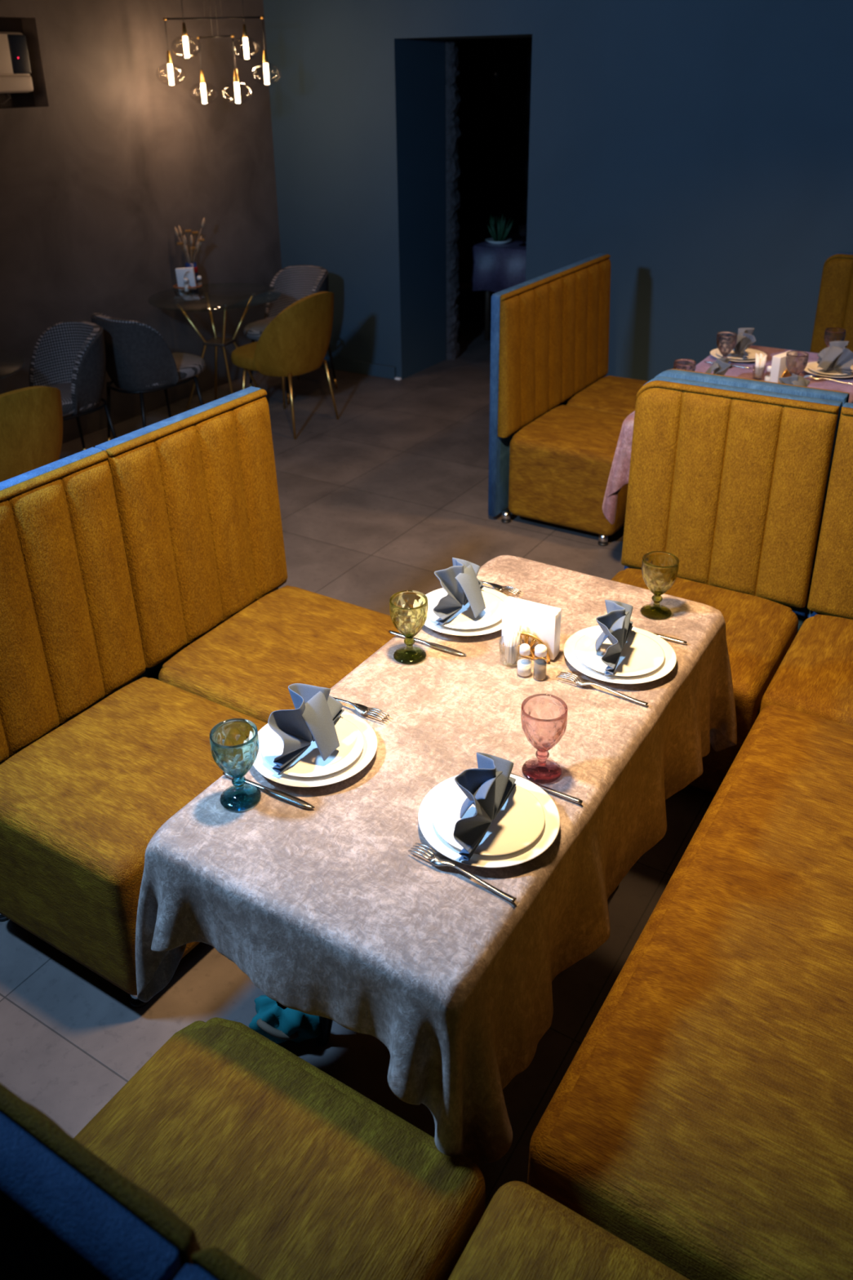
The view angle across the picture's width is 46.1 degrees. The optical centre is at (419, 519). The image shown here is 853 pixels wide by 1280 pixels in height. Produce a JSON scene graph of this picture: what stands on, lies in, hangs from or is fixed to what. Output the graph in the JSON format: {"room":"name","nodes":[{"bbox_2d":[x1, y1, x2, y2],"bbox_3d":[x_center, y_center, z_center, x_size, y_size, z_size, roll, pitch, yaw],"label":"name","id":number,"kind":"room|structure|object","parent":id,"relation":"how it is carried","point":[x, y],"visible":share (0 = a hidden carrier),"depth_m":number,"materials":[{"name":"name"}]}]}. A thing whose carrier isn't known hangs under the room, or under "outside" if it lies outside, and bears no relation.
{"room":"restaurant","nodes":[
{"label":"restaurant","id":0,"kind":"room"},
{"bbox_2d":[0,17,35,107],"bbox_3d":[-2.446,-2.284,5.021,0.190,0.428,1.018,14,28,29],"label":"wall niche","id":1,"kind":"object","parent":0,"point":[6,24],"visible":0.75,"depth_m":5.31,"materials":[{"name":"paint"}]},
{"bbox_2d":[0,31,33,104],"bbox_3d":[-2.327,-2.199,4.893,0.168,0.342,0.918,14,28,29],"label":"air conditioner","id":2,"kind":"object","parent":1,"relation":"attached to","point":[15,66],"visible":1,"depth_m":5.12,"materials":[{"name":"beige plastic"}]},
{"bbox_2d":[0,0,281,444],"bbox_3d":[-3.514,-1.040,3.590,0.300,3.050,8.920,14,28,29],"label":"wall","id":3,"kind":"structure","parent":0,"point":[98,177],"depth_m":5.98,"materials":[{"name":"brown paint"}]},
{"bbox_2d":[0,288,715,1211],"bbox_3d":[0.992,0.464,3.950,8.800,0.120,13.200,14,28,29],"label":"floor","id":4,"kind":"structure","parent":0,"point":[381,497],"depth_m":4.28,"materials":[{"name":"tile"}]},
{"bbox_2d":[0,349,24,379],"bbox_3d":[-2.263,-0.358,4.835,0.800,0.755,0.800,-4,24,-7],"label":"glass table","id":5,"kind":"object","parent":4,"relation":"on","point":[5,371],"visible":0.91,"depth_m":4.75,"materials":[{"name":"brown glass"}]},
{"bbox_2d":[0,386,62,482],"bbox_3d":[-1.858,-0.214,4.402,0.620,0.832,0.560,17,30,35],"label":"cafe chair","id":6,"kind":"object","parent":4,"relation":"on","point":[31,418],"visible":0.72,"depth_m":4.16,"materials":[{"name":"yellow fabric"}]},
{"bbox_2d":[28,320,116,450],"bbox_3d":[-1.915,-0.581,5.248,0.459,0.806,0.603,18,31,36],"label":"cafe chair","id":7,"kind":"object","parent":4,"relation":"on","point":[68,357],"visible":0.84,"depth_m":5.30,"materials":[{"name":"grey fabric"}]},
{"bbox_2d":[30,320,99,415],"bbox_3d":[-1.828,-0.800,5.265,0.426,0.422,0.295,18,31,36],"label":"cushion","id":8,"kind":"object","parent":7,"relation":"on","point":[65,357],"depth_m":5.30,"materials":[{"name":"fabric"}]},
{"bbox_2d":[0,447,266,1008],"bbox_3d":[-0.748,0.487,2.470,0.640,1.106,0.618,14,28,29],"label":"bench","id":9,"kind":"object","parent":4,"relation":"on","point":[96,757],"visible":0.69,"depth_m":2.46,"materials":[{"name":"yellow fabric"}]},
{"bbox_2d":[0,676,265,862],"bbox_3d":[-0.714,0.603,2.500,0.504,0.058,0.562,14,28,29],"label":"seat cushion","id":10,"kind":"object","parent":9,"relation":"on","point":[98,785],"depth_m":2.43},
{"bbox_2d":[90,312,205,441],"bbox_3d":[-1.514,-0.810,5.744,0.459,0.806,0.603,18,31,36],"label":"cafe chair","id":11,"kind":"object","parent":4,"relation":"on","point":[139,360],"visible":0.94,"depth_m":5.47,"materials":[{"name":"grey fabric"}]},
{"bbox_2d":[93,312,164,339],"bbox_3d":[-1.607,-0.941,5.569,0.426,0.422,0.295,18,31,36],"label":"cushion","id":12,"kind":"object","parent":11,"relation":"on","point":[113,328],"depth_m":5.35,"materials":[{"name":"fabric"}]},
{"bbox_2d":[147,284,280,411],"bbox_3d":[-1.245,-1.026,6.280,0.800,0.755,0.800,8,26,19],"label":"glass table","id":13,"kind":"object","parent":4,"relation":"on","point":[225,302],"visible":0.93,"depth_m":6.17,"materials":[{"name":"brown glass"}]},
{"bbox_2d":[173,283,201,289],"bbox_3d":[-1.458,-1.461,6.299,0.182,0.028,0.136,-1,24,0],"label":"napkin holder","id":14,"kind":"object","parent":13,"relation":"on","point":[175,286],"visible":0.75,"depth_m":6.25,"materials":[{"name":"brown wood"}]},
{"bbox_2d":[175,266,196,290],"bbox_3d":[-1.462,-1.509,6.275,0.117,0.137,0.034,-1,24,0],"label":"napkins","id":15,"kind":"object","parent":14,"relation":"in","point":[181,273],"visible":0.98,"depth_m":6.26,"materials":[{"name":"white paper"}]},
{"bbox_2d":[174,217,204,283],"bbox_3d":[-1.435,-1.697,6.344,0.190,0.421,0.160,14,28,29],"label":"flower vase","id":16,"kind":"object","parent":13,"relation":"on","point":[189,264],"visible":0.8,"depth_m":6.32,"materials":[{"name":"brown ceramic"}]},
{"bbox_2d":[0,1017,485,1279],"bbox_3d":[-0.308,0.956,1.428,0.616,1.094,0.632,14,28,29],"label":"bench","id":17,"kind":"object","parent":4,"relation":"on","point":[226,1138],"visible":0.97,"depth_m":1.50,"materials":[{"name":"yellow fabric"}]},
{"bbox_2d":[94,386,399,723],"bbox_3d":[-0.413,0.263,2.954,0.640,1.106,0.633,14,28,29],"label":"bench","id":18,"kind":"object","parent":4,"relation":"on","point":[196,491],"visible":0.73,"depth_m":2.92,"materials":[{"name":"yellow fabric"}]},
{"bbox_2d":[162,585,399,710],"bbox_3d":[-0.379,0.380,2.984,0.504,0.058,0.577,14,28,29],"label":"seat cushion","id":19,"kind":"object","parent":18,"relation":"on","point":[277,641],"depth_m":2.94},
{"bbox_2d":[248,995,319,1044],"bbox_3d":[-0.294,1.121,2.247,0.176,0.112,0.095,1,24,4],"label":"cloth bundle","id":20,"kind":"object","parent":4,"relation":"on","point":[277,1023],"visible":0.78,"depth_m":2.22,"materials":[{"name":"teal fabric"}]},
{"bbox_2d":[231,291,338,439],"bbox_3d":[-0.827,-0.980,6.064,0.620,0.832,0.560,14,28,29],"label":"cafe chair","id":21,"kind":"object","parent":4,"relation":"on","point":[295,342],"visible":1,"depth_m":5.81,"materials":[{"name":"yellow fabric"}]},
{"bbox_2d":[243,265,337,404],"bbox_3d":[-0.881,-1.240,6.674,0.459,0.806,0.603,18,31,36],"label":"cafe chair","id":22,"kind":"object","parent":4,"relation":"on","point":[294,282],"visible":0.42,"depth_m":6.74,"materials":[{"name":"grey fabric"}]},
{"bbox_2d":[266,265,325,318],"bbox_3d":[-0.794,-1.459,6.691,0.426,0.422,0.295,18,31,36],"label":"cushion","id":23,"kind":"object","parent":22,"relation":"on","point":[294,282],"depth_m":6.75,"materials":[{"name":"fabric"}]},
{"bbox_2d":[173,1181,689,1279],"bbox_3d":[0.216,1.081,1.131,0.598,1.094,0.644,14,28,29],"label":"bench","id":24,"kind":"object","parent":4,"relation":"on","point":[522,1233],"visible":1,"depth_m":1.43,"materials":[{"name":"yellow fabric"}]},
{"bbox_2d":[466,1189,670,1279],"bbox_3d":[0.238,1.170,1.207,0.542,0.058,0.509,14,28,29],"label":"seat cushion","id":25,"kind":"object","parent":24,"relation":"on","point":[525,1234],"depth_m":1.44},
{"bbox_2d":[315,884,619,1046],"bbox_3d":[0.144,0.741,2.321,0.608,0.743,1.321,14,28,29],"label":"dining table","id":26,"kind":"object","parent":4,"relation":"on","point":[326,1024],"visible":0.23,"depth_m":2.23,"materials":[{"name":"brown wood"}]},
{"bbox_2d":[135,555,737,1164],"bbox_3d":[0.143,0.602,2.252,0.794,0.451,1.488,14,28,29],"label":"tablecloth","id":27,"kind":"object","parent":26,"relation":"on","point":[326,908],"visible":0.73,"depth_m":1.80,"materials":[{"name":"fabric"}]},
{"bbox_2d":[209,718,261,811],"bbox_3d":[-0.339,0.456,1.860,0.088,0.151,0.089,19,31,37],"label":"goblet","id":28,"kind":"object","parent":27,"relation":"on","point":[233,742],"visible":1,"depth_m":1.86,"materials":[{"name":"teal glass"}]},
{"bbox_2d":[222,772,315,808],"bbox_3d":[-0.289,0.514,1.905,0.214,0.004,0.016,12,27,27],"label":"table knife","id":29,"kind":"object","parent":27,"relation":"on","point":[277,793],"visible":0.8,"depth_m":1.89,"materials":[{"name":"silver metal"}]},
{"bbox_2d":[253,711,377,786],"bbox_3d":[-0.211,0.460,2.008,0.255,0.019,0.255,14,28,29],"label":"dinner plate","id":30,"kind":"object","parent":27,"relation":"on","point":[367,753],"visible":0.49,"depth_m":1.95,"materials":[{"name":"white ceramic"}]},
{"bbox_2d":[262,716,364,777],"bbox_3d":[-0.213,0.456,2.004,0.203,0.017,0.203,14,28,29],"label":"plate","id":31,"kind":"object","parent":30,"relation":"on","point":[310,763],"visible":0.54,"depth_m":1.99,"materials":[{"name":"white ceramic"}]},
{"bbox_2d":[267,683,344,774],"bbox_3d":[-0.214,0.396,1.981,0.118,0.113,0.226,12,27,27],"label":"napkin","id":32,"kind":"object","parent":31,"relation":"on","point":[314,715],"visible":1,"depth_m":1.96,"materials":[{"name":"grey fabric"}]},
{"bbox_2d":[333,697,389,721],"bbox_3d":[-0.158,0.395,2.154,0.210,0.011,0.026,14,28,29],"label":"fork","id":33,"kind":"object","parent":27,"relation":"on","point":[362,709],"visible":0.75,"depth_m":2.13,"materials":[{"name":"silver metal"}]},
{"bbox_2d":[389,590,428,664],"bbox_3d":[-0.023,0.249,2.309,0.088,0.151,0.089,21,32,39],"label":"goblet","id":34,"kind":"object","parent":27,"relation":"on","point":[408,609],"visible":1,"depth_m":2.30,"materials":[{"name":"green glass"}]},
{"bbox_2d":[388,630,466,655],"bbox_3d":[0.018,0.293,2.384,0.214,0.004,0.016,13,28,28],"label":"table knife","id":35,"kind":"object","parent":27,"relation":"on","point":[433,645],"visible":0.84,"depth_m":2.37,"materials":[{"name":"silver metal"}]},
{"bbox_2d":[408,842,516,902],"bbox_3d":[0.072,0.596,1.698,0.210,0.011,0.026,16,29,33],"label":"fork","id":36,"kind":"object","parent":27,"relation":"on","point":[437,860],"visible":1,"depth_m":1.71,"materials":[{"name":"silver metal"}]},
{"bbox_2d":[424,586,507,635],"bbox_3d":[0.116,0.232,2.502,0.255,0.019,0.255,14,28,29],"label":"dinner plate","id":37,"kind":"object","parent":27,"relation":"on","point":[429,623],"visible":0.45,"depth_m":2.43,"materials":[{"name":"white ceramic"}]},
{"bbox_2d":[426,590,503,629],"bbox_3d":[0.115,0.228,2.498,0.203,0.017,0.203,14,28,29],"label":"plate","id":38,"kind":"object","parent":37,"relation":"on","point":[464,619],"visible":0.62,"depth_m":2.48,"materials":[{"name":"white ceramic"}]},
{"bbox_2d":[433,557,485,625],"bbox_3d":[0.110,0.166,2.476,0.115,0.118,0.222,13,28,28],"label":"napkin","id":39,"kind":"object","parent":38,"relation":"on","point":[460,582],"visible":1,"depth_m":2.46,"materials":[{"name":"grey fabric"}]},
{"bbox_2d":[417,773,559,867],"bbox_3d":[0.125,0.543,1.811,0.255,0.019,0.255,14,28,29],"label":"dinner plate","id":40,"kind":"object","parent":27,"relation":"on","point":[548,834],"visible":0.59,"depth_m":1.77,"materials":[{"name":"white ceramic"}]},
{"bbox_2d":[431,784,545,855],"bbox_3d":[0.124,0.539,1.807,0.203,0.017,0.203,14,28,29],"label":"plate","id":41,"kind":"object","parent":40,"relation":"on","point":[521,820],"visible":0.58,"depth_m":1.80,"materials":[{"name":"white ceramic"}]},
{"bbox_2d":[453,751,516,861],"bbox_3d":[0.104,0.483,1.774,0.069,0.116,0.224,11,27,24],"label":"napkin","id":42,"kind":"object","parent":41,"relation":"on","point":[487,787],"visible":1,"depth_m":1.75,"materials":[{"name":"grey fabric"}]},
{"bbox_2d":[480,580,521,595],"bbox_3d":[0.170,0.168,2.645,0.210,0.011,0.026,14,28,29],"label":"fork","id":43,"kind":"object","parent":27,"relation":"on","point":[497,587],"visible":0.7,"depth_m":2.61,"materials":[{"name":"silver metal"}]},
{"bbox_2d":[499,635,522,667],"bbox_3d":[0.208,0.302,2.295,0.054,0.058,0.054,5,25,14],"label":"cup","id":44,"kind":"object","parent":27,"relation":"on","point":[504,650],"visible":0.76,"depth_m":2.28,"materials":[{"name":"clear glass"}]},
{"bbox_2d":[502,616,521,663],"bbox_3d":[0.208,0.277,2.282,0.055,0.103,0.051,14,28,29],"label":"straw bundle","id":45,"kind":"object","parent":44,"relation":"in","point":[511,637],"visible":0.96,"depth_m":2.27,"materials":[{"name":"white paper"}]},
{"bbox_2d":[516,643,532,676],"bbox_3d":[0.236,0.314,2.250,0.034,0.074,0.034,14,28,29],"label":"shaker","id":46,"kind":"object","parent":27,"relation":"on","point":[524,668],"visible":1,"depth_m":2.25,"materials":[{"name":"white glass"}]},
{"bbox_2d":[502,631,550,662],"bbox_3d":[0.259,0.280,2.337,0.120,0.066,0.060,12,27,26],"label":"napkin holder","id":47,"kind":"object","parent":27,"relation":"on","point":[526,635],"visible":0.34,"depth_m":2.30,"materials":[{"name":"gold metal"}]},
{"bbox_2d":[501,595,561,659],"bbox_3d":[0.259,0.251,2.324,0.132,0.118,0.038,12,27,26],"label":"napkin stack","id":48,"kind":"object","parent":47,"relation":"in","point":[543,621],"visible":0.72,"depth_m":2.30,"materials":[{"name":"white"}]},
{"bbox_2d":[533,644,546,680],"bbox_3d":[0.270,0.317,2.233,0.030,0.081,0.030,14,28,29],"label":"shaker","id":49,"kind":"object","parent":27,"relation":"on","point":[540,672],"visible":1,"depth_m":2.23,"materials":[{"name":"clear glass"}]},
{"bbox_2d":[520,693,568,783],"bbox_3d":[0.237,0.420,1.919,0.089,0.151,0.088,-11,26,-21],"label":"goblet","id":50,"kind":"object","parent":27,"relation":"on","point":[544,717],"visible":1,"depth_m":1.92,"materials":[{"name":"pink glass"}]},
{"bbox_2d":[511,773,582,804],"bbox_3d":[0.211,0.503,1.912,0.214,0.004,0.016,14,28,29],"label":"table knife","id":51,"kind":"object","parent":27,"relation":"on","point":[570,797],"visible":0.51,"depth_m":1.88,"materials":[{"name":"silver metal"}]},
{"bbox_2d":[555,671,648,706],"bbox_3d":[0.400,0.368,2.192,0.210,0.011,0.026,14,28,30],"label":"fork","id":52,"kind":"object","parent":27,"relation":"on","point":[580,682],"visible":1,"depth_m":2.21,"materials":[{"name":"silver metal"}]},
{"bbox_2d":[564,625,676,684],"bbox_3d":[0.460,0.314,2.307,0.255,0.019,0.255,14,28,29],"label":"dinner plate","id":53,"kind":"object","parent":27,"relation":"on","point":[668,664],"visible":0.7,"depth_m":2.27,"materials":[{"name":"white ceramic"}]},
{"bbox_2d":[574,629,664,675],"bbox_3d":[0.459,0.310,2.303,0.203,0.017,0.203,14,28,29],"label":"plate","id":54,"kind":"object","parent":53,"relation":"on","point":[641,655],"visible":0.7,"depth_m":2.30,"materials":[{"name":"white ceramic"}]},
{"bbox_2d":[595,599,633,675],"bbox_3d":[0.437,0.248,2.285,0.069,0.114,0.226,9,26,20],"label":"napkin","id":55,"kind":"object","parent":54,"relation":"on","point":[616,626],"visible":1,"depth_m":2.26,"materials":[{"name":"grey fabric"}]},
{"bbox_2d":[640,551,679,620],"bbox_3d":[0.591,0.164,2.476,0.089,0.151,0.088,13,28,28],"label":"goblet","id":56,"kind":"object","parent":27,"relation":"on","point":[660,569],"visible":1,"depth_m":2.46,"materials":[{"name":"green glass"}]},
{"bbox_2d":[653,632,687,644],"bbox_3d":[0.539,0.271,2.416,0.214,0.004,0.016,13,28,28],"label":"table knife","id":57,"kind":"object","parent":27,"relation":"on","point":[683,642],"visible":0.38,"depth_m":2.38,"materials":[{"name":"silver metal"}]},
{"bbox_2d":[484,290,490,340],"bbox_3d":[1.192,-1.773,7.858,1.300,0.744,0.750,14,28,29],"label":"table","id":58,"kind":"object","parent":4,"relation":"on","point":[487,293],"visible":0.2,"depth_m":7.96,"materials":[{"name":"brown wood"}]},
{"bbox_2d":[471,231,526,293],"bbox_3d":[1.176,-1.940,7.760,1.341,0.370,0.819,14,28,29],"label":"tablecloth","id":59,"kind":"object","parent":58,"relation":"on","point":[495,268],"visible":0.2,"depth_m":7.69,"materials":[{"name":"purple fabric"}]},
{"bbox_2d":[484,213,513,244],"bbox_3d":[0.623,-2.253,7.745,0.228,0.229,0.220,14,28,29],"label":"potted plant","id":60,"kind":"object","parent":59,"relation":"on","point":[499,233],"visible":1,"depth_m":7.74,"materials":[{"name":"green plant"}]},
{"bbox_2d":[484,237,511,244],"bbox_3d":[0.614,-2.162,7.786,0.210,0.030,0.210,14,28,29],"label":"bowl","id":61,"kind":"object","parent":60,"relation":"on","point":[495,241],"depth_m":7.75,"materials":[{"name":"white ceramic"}]},
{"bbox_2d":[518,224,527,246],"bbox_3d":[0.799,-2.172,7.654,0.088,0.151,0.089,14,28,29],"label":"goblet","id":62,"kind":"object","parent":59,"relation":"on","point":[522,228],"visible":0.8,"depth_m":7.62,"materials":[{"name":"clear glass"}]},
{"bbox_2d":[488,271,628,546],"bbox_3d":[0.751,-0.529,4.687,0.640,1.094,0.603,14,28,29],"label":"bench","id":63,"kind":"object","parent":4,"relation":"on","point":[550,463],"visible":0.8,"depth_m":4.60,"materials":[{"name":"yellow fabric"}]},
{"bbox_2d":[512,404,627,454],"bbox_3d":[0.785,-0.418,4.714,0.504,0.058,0.547,14,28,29],"label":"seat cushion","id":64,"kind":"object","parent":63,"relation":"on","point":[567,429],"depth_m":4.64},
{"bbox_2d":[551,253,648,415],"bbox_3d":[1.074,-0.745,5.153,0.640,1.094,0.603,14,28,29],"label":"bench","id":65,"kind":"object","parent":4,"relation":"on","point":[586,282],"visible":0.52,"depth_m":5.13,"materials":[{"name":"yellow fabric"}]},
{"bbox_2d":[567,375,648,412],"bbox_3d":[1.108,-0.634,5.181,0.504,0.058,0.547,14,28,29],"label":"seat cushion","id":66,"kind":"object","parent":65,"relation":"on","point":[611,393],"depth_m":5.14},
{"bbox_2d":[527,704,852,1279],"bbox_3d":[0.807,0.712,1.929,0.642,1.094,1.433,14,28,29],"label":"bench","id":67,"kind":"object","parent":4,"relation":"on","point":[702,1119],"visible":0.98,"depth_m":1.69,"materials":[{"name":"yellow fabric"}]},
{"bbox_2d":[610,376,842,793],"bbox_3d":[0.820,0.203,3.059,0.610,1.094,0.640,14,28,29],"label":"bench","id":68,"kind":"object","parent":4,"relation":"on","point":[731,482],"visible":0.61,"depth_m":3.10,"materials":[{"name":"yellow fabric"}]},
{"bbox_2d":[614,568,792,684],"bbox_3d":[0.801,0.319,3.076,0.554,0.058,0.504,14,28,29],"label":"seat cushion","id":69,"kind":"object","parent":68,"relation":"on","point":[757,626],"depth_m":3.08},
{"bbox_2d":[654,368,849,617],"bbox_3d":[1.185,-0.041,3.588,0.610,1.094,0.640,14,28,29],"label":"bench","id":70,"kind":"object","parent":4,"relation":"on","point":[843,397],"visible":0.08,"depth_m":3.11,"materials":[{"name":"blue fabric"}]},
{"bbox_2d":[760,402,852,726],"bbox_3d":[1.344,0.331,2.756,0.616,1.094,0.640,14,28,29],"label":"bench","id":71,"kind":"object","parent":4,"relation":"on","point":[815,677],"visible":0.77,"depth_m":2.92,"materials":[{"name":"yellow fabric"}]},
{"bbox_2d":[775,614,852,714],"bbox_3d":[1.326,0.448,2.772,0.560,0.058,0.504,14,28,29],"label":"seat cushion","id":72,"kind":"object","parent":71,"relation":"on","point":[815,675],"depth_m":2.79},
{"bbox_2d":[809,252,852,353],"bbox_3d":[2.237,-0.738,5.098,0.598,1.094,0.639,14,28,29],"label":"bench","id":73,"kind":"object","parent":4,"relation":"on","point":[835,300],"visible":0.17,"depth_m":5.25,"materials":[{"name":"yellow fabric"}]},
{"bbox_2d":[444,39,466,250],"bbox_3d":[-0.370,-3.426,8.775,0.150,3.050,2.870,14,28,29],"label":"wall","id":74,"kind":"structure","parent":0,"point":[461,43],"depth_m":9.84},
{"bbox_2d":[465,37,532,269],"bbox_3d":[1.978,-3.583,9.041,3.800,3.050,0.150,14,28,29],"label":"wall","id":75,"kind":"structure","parent":0,"point":[498,126],"depth_m":9.72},
{"bbox_2d":[262,0,852,381],"bbox_3d":[2.366,-1.912,5.317,8.800,3.050,0.610,14,28,29],"label":"wall","id":76,"kind":"structure","parent":0,"point":[704,148],"depth_m":5.78,"materials":[{"name":"paint"}]},
{"bbox_2d":[320,355,396,379],"bbox_3d":[-0.584,-1.136,7.305,0.979,0.088,0.030,14,28,29],"label":"baseboard","id":77,"kind":"structure","parent":76,"relation":"attached to","point":[340,363],"depth_m":7.19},
{"bbox_2d":[444,41,461,359],"bbox_3d":[0.233,-2.207,7.132,0.100,2.160,0.129,14,28,29],"label":"curtain","id":78,"kind":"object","parent":76,"relation":"attached to","point":[452,99],"depth_m":7.05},
{"bbox_3d":[0.946,-2.426,2.648,8.800,0.120,13.200,14,28,29],"label":"ceiling","id":79,"kind":"structure","parent":0,"visible":0},
{"bbox_2d":[155,0,280,103],"bbox_3d":[-1.161,-2.968,5.573,0.699,1.212,0.305,5,25,13],"label":"chandelier","id":80,"kind":"object","parent":79,"relation":"hanging from","point":[184,34],"visible":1,"depth_m":5.70,"materials":[{"name":"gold metal"}]},
{"bbox_2d":[166,50,172,63],"bbox_3d":[-1.431,-2.641,5.720,0.030,0.069,0.030,14,28,29],"label":"socket","id":81,"kind":"object","parent":80,"relation":"attached to","point":[169,60],"depth_m":5.71,"materials":[{"name":"gold metal"}]},
{"bbox_2d":[182,22,187,35],"bbox_3d":[-1.323,-2.757,5.635,0.030,0.069,0.030,14,28,29],"label":"socket","id":82,"kind":"object","parent":80,"relation":"attached to","point":[184,28],"depth_m":5.63,"materials":[{"name":"gold metal"}]},
{"bbox_2d":[233,68,239,82],"bbox_3d":[-1.039,-2.514,5.668,0.030,0.069,0.030,14,28,29],"label":"socket","id":83,"kind":"object","parent":80,"relation":"attached to","point":[236,77],"depth_m":5.66,"materials":[{"name":"gold metal"}]},
{"bbox_2d":[262,49,267,63],"bbox_3d":[-0.881,-2.644,5.719,0.030,0.069,0.030,14,28,29],"label":"socket","id":84,"kind":"object","parent":80,"relation":"attached to","point":[264,56],"depth_m":5.71,"materials":[{"name":"gold metal"}]},
{"bbox_3d":[1.486,-0.217,4.402,0.608,0.743,1.321,14,28,29],"label":"dining table","id":85,"kind":"object","parent":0,"visible":0},
{"bbox_2d":[602,345,852,524],"bbox_3d":[1.462,-0.363,4.354,0.841,0.452,1.498,14,28,29],"label":"tablecloth","id":86,"kind":"object","parent":85,"relation":"on","point":[619,475],"visible":0.1,"depth_m":4.17,"materials":[{"name":"fabric"}]},
{"bbox_2d":[673,358,696,371],"bbox_3d":[1.079,-0.573,4.094,0.088,0.151,0.089,15,29,32],"label":"goblet","id":87,"kind":"object","parent":86,"relation":"on","point":[682,364],"visible":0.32,"depth_m":4.05,"materials":[{"name":"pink glass"}]},
{"bbox_2d":[716,331,737,368],"bbox_3d":[1.375,-0.761,4.501,0.088,0.151,0.089,14,28,29],"label":"goblet","id":88,"kind":"object","parent":86,"relation":"on","point":[726,341],"visible":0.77,"depth_m":4.46,"materials":[{"name":"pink glass"}]},
{"bbox_2d":[710,347,767,361],"bbox_3d":[1.483,-0.761,4.658,0.255,0.019,0.255,14,28,29],"label":"dinner plate","id":89,"kind":"object","parent":86,"relation":"on","point":[713,352],"visible":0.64,"depth_m":4.64,"materials":[{"name":"white ceramic"}]},
{"bbox_2d":[715,348,760,359],"bbox_3d":[1.482,-0.766,4.656,0.203,0.017,0.203,14,28,29],"label":"plate","id":90,"kind":"object","parent":89,"relation":"on","point":[734,354],"visible":0.66,"depth_m":4.66,"materials":[{"name":"white ceramic"}]},
{"bbox_2d":[728,328,755,359],"bbox_3d":[1.480,-0.822,4.619,0.118,0.119,0.219,0,24,2],"label":"napkin","id":91,"kind":"object","parent":90,"relation":"on","point":[745,339],"visible":0.91,"depth_m":4.59,"materials":[{"name":"grey fabric"}]},
{"bbox_2d":[752,364,766,379],"bbox_3d":[1.470,-0.639,4.340,0.054,0.058,0.054,5,25,14],"label":"cup","id":92,"kind":"object","parent":86,"relation":"on","point":[753,365],"visible":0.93,"depth_m":4.34,"materials":[{"name":"clear glass"}]},
{"bbox_2d":[755,353,767,377],"bbox_3d":[1.470,-0.665,4.326,0.055,0.103,0.051,14,28,29],"label":"straw bundle","id":93,"kind":"object","parent":92,"relation":"in","point":[760,362],"visible":1,"depth_m":4.32,"materials":[{"name":"white paper"}]},
{"bbox_2d":[769,368,791,382],"bbox_3d":[1.555,-0.621,4.289,0.120,0.066,0.060,-20,30,-35],"label":"napkin holder","id":94,"kind":"object","parent":86,"relation":"on","point":[787,374],"visible":0.2,"depth_m":4.25,"materials":[{"name":"gold metal"}]},
{"bbox_2d":[769,351,789,382],"bbox_3d":[1.554,-0.649,4.276,0.132,0.118,0.038,-20,30,-35],"label":"napkin stack","id":95,"kind":"object","parent":94,"relation":"in","point":[779,367],"visible":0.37,"depth_m":4.24,"materials":[{"name":"white"}]},
{"bbox_2d":[786,351,808,375],"bbox_3d":[1.569,-0.620,4.182,0.089,0.151,0.088,-18,30,-34],"label":"goblet","id":96,"kind":"object","parent":86,"relation":"on","point":[797,362],"visible":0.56,"depth_m":4.14,"materials":[{"name":"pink glass"}]},
{"bbox_2d":[803,375,852,384],"bbox_3d":[1.752,-0.599,4.293,0.210,0.011,0.026,14,28,29],"label":"fork","id":97,"kind":"object","parent":86,"relation":"on","point":[811,376],"visible":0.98,"depth_m":4.30,"materials":[{"name":"silver metal"}]},
{"bbox_2d":[804,361,852,377],"bbox_3d":[1.814,-0.653,4.407,0.255,0.019,0.255,14,28,29],"label":"dinner plate","id":98,"kind":"object","parent":86,"relation":"on","point":[806,369],"visible":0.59,"depth_m":4.37,"materials":[{"name":"white ceramic"}]},
{"bbox_2d":[808,362,852,375],"bbox_3d":[1.814,-0.658,4.405,0.203,0.017,0.203,14,28,29],"label":"plate","id":99,"kind":"object","parent":98,"relation":"on","point":[813,366],"visible":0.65,"depth_m":4.40,"materials":[{"name":"white ceramic"}]},
{"bbox_2d":[817,341,852,375],"bbox_3d":[1.814,-0.715,4.369,0.118,0.118,0.219,-8,25,-16],"label":"napkin","id":100,"kind":"object","parent":99,"relation":"on","point":[837,356],"visible":1,"depth_m":4.36,"materials":[{"name":"grey fabric"}]},
{"bbox_2d":[824,327,846,346],"bbox_3d":[1.875,-0.786,4.538,0.088,0.151,0.089,19,31,37],"label":"goblet","id":101,"kind":"object","parent":86,"relation":"on","point":[832,334],"visible":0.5,"depth_m":4.49,"materials":[{"name":"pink glass"}]},
{"bbox_3d":[1.239,-0.552,4.201,0.255,0.019,0.255,14,28,29],"label":"dinner plate","id":102,"kind":"object","parent":86,"relation":"on","visible":0},
{"bbox_3d":[1.239,-0.556,4.199,0.203,0.017,0.203,14,28,29],"label":"plate","id":103,"kind":"object","parent":102,"relation":"on","visible":0},
{"bbox_2d":[705,358,730,375],"bbox_3d":[1.229,-0.614,4.169,0.118,0.117,0.224,4,25,11],"label":"napkin","id":104,"kind":"object","parent":103,"relation":"on","point":[720,366],"visible":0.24,"depth_m":4.13,"materials":[{"name":"grey fabric"}]},
{"bbox_3d":[1.480,-0.447,3.959,0.255,0.019,0.255,14,28,29],"label":"dinner plate","id":105,"kind":"object","parent":86,"relation":"on","visible":0},
{"bbox_3d":[1.480,-0.451,3.957,0.203,0.017,0.203,14,28,29],"label":"plate","id":106,"kind":"object","parent":105,"relation":"on","visible":0},
{"bbox_2d":[778,373,810,386],"bbox_3d":[1.480,-0.507,3.925,0.227,0.114,0.116,-18,30,-34],"label":"napkin","id":107,"kind":"object","parent":106,"relation":"on","point":[795,380],"visible":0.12,"depth_m":3.92,"materials":[{"name":"grey fabric"}]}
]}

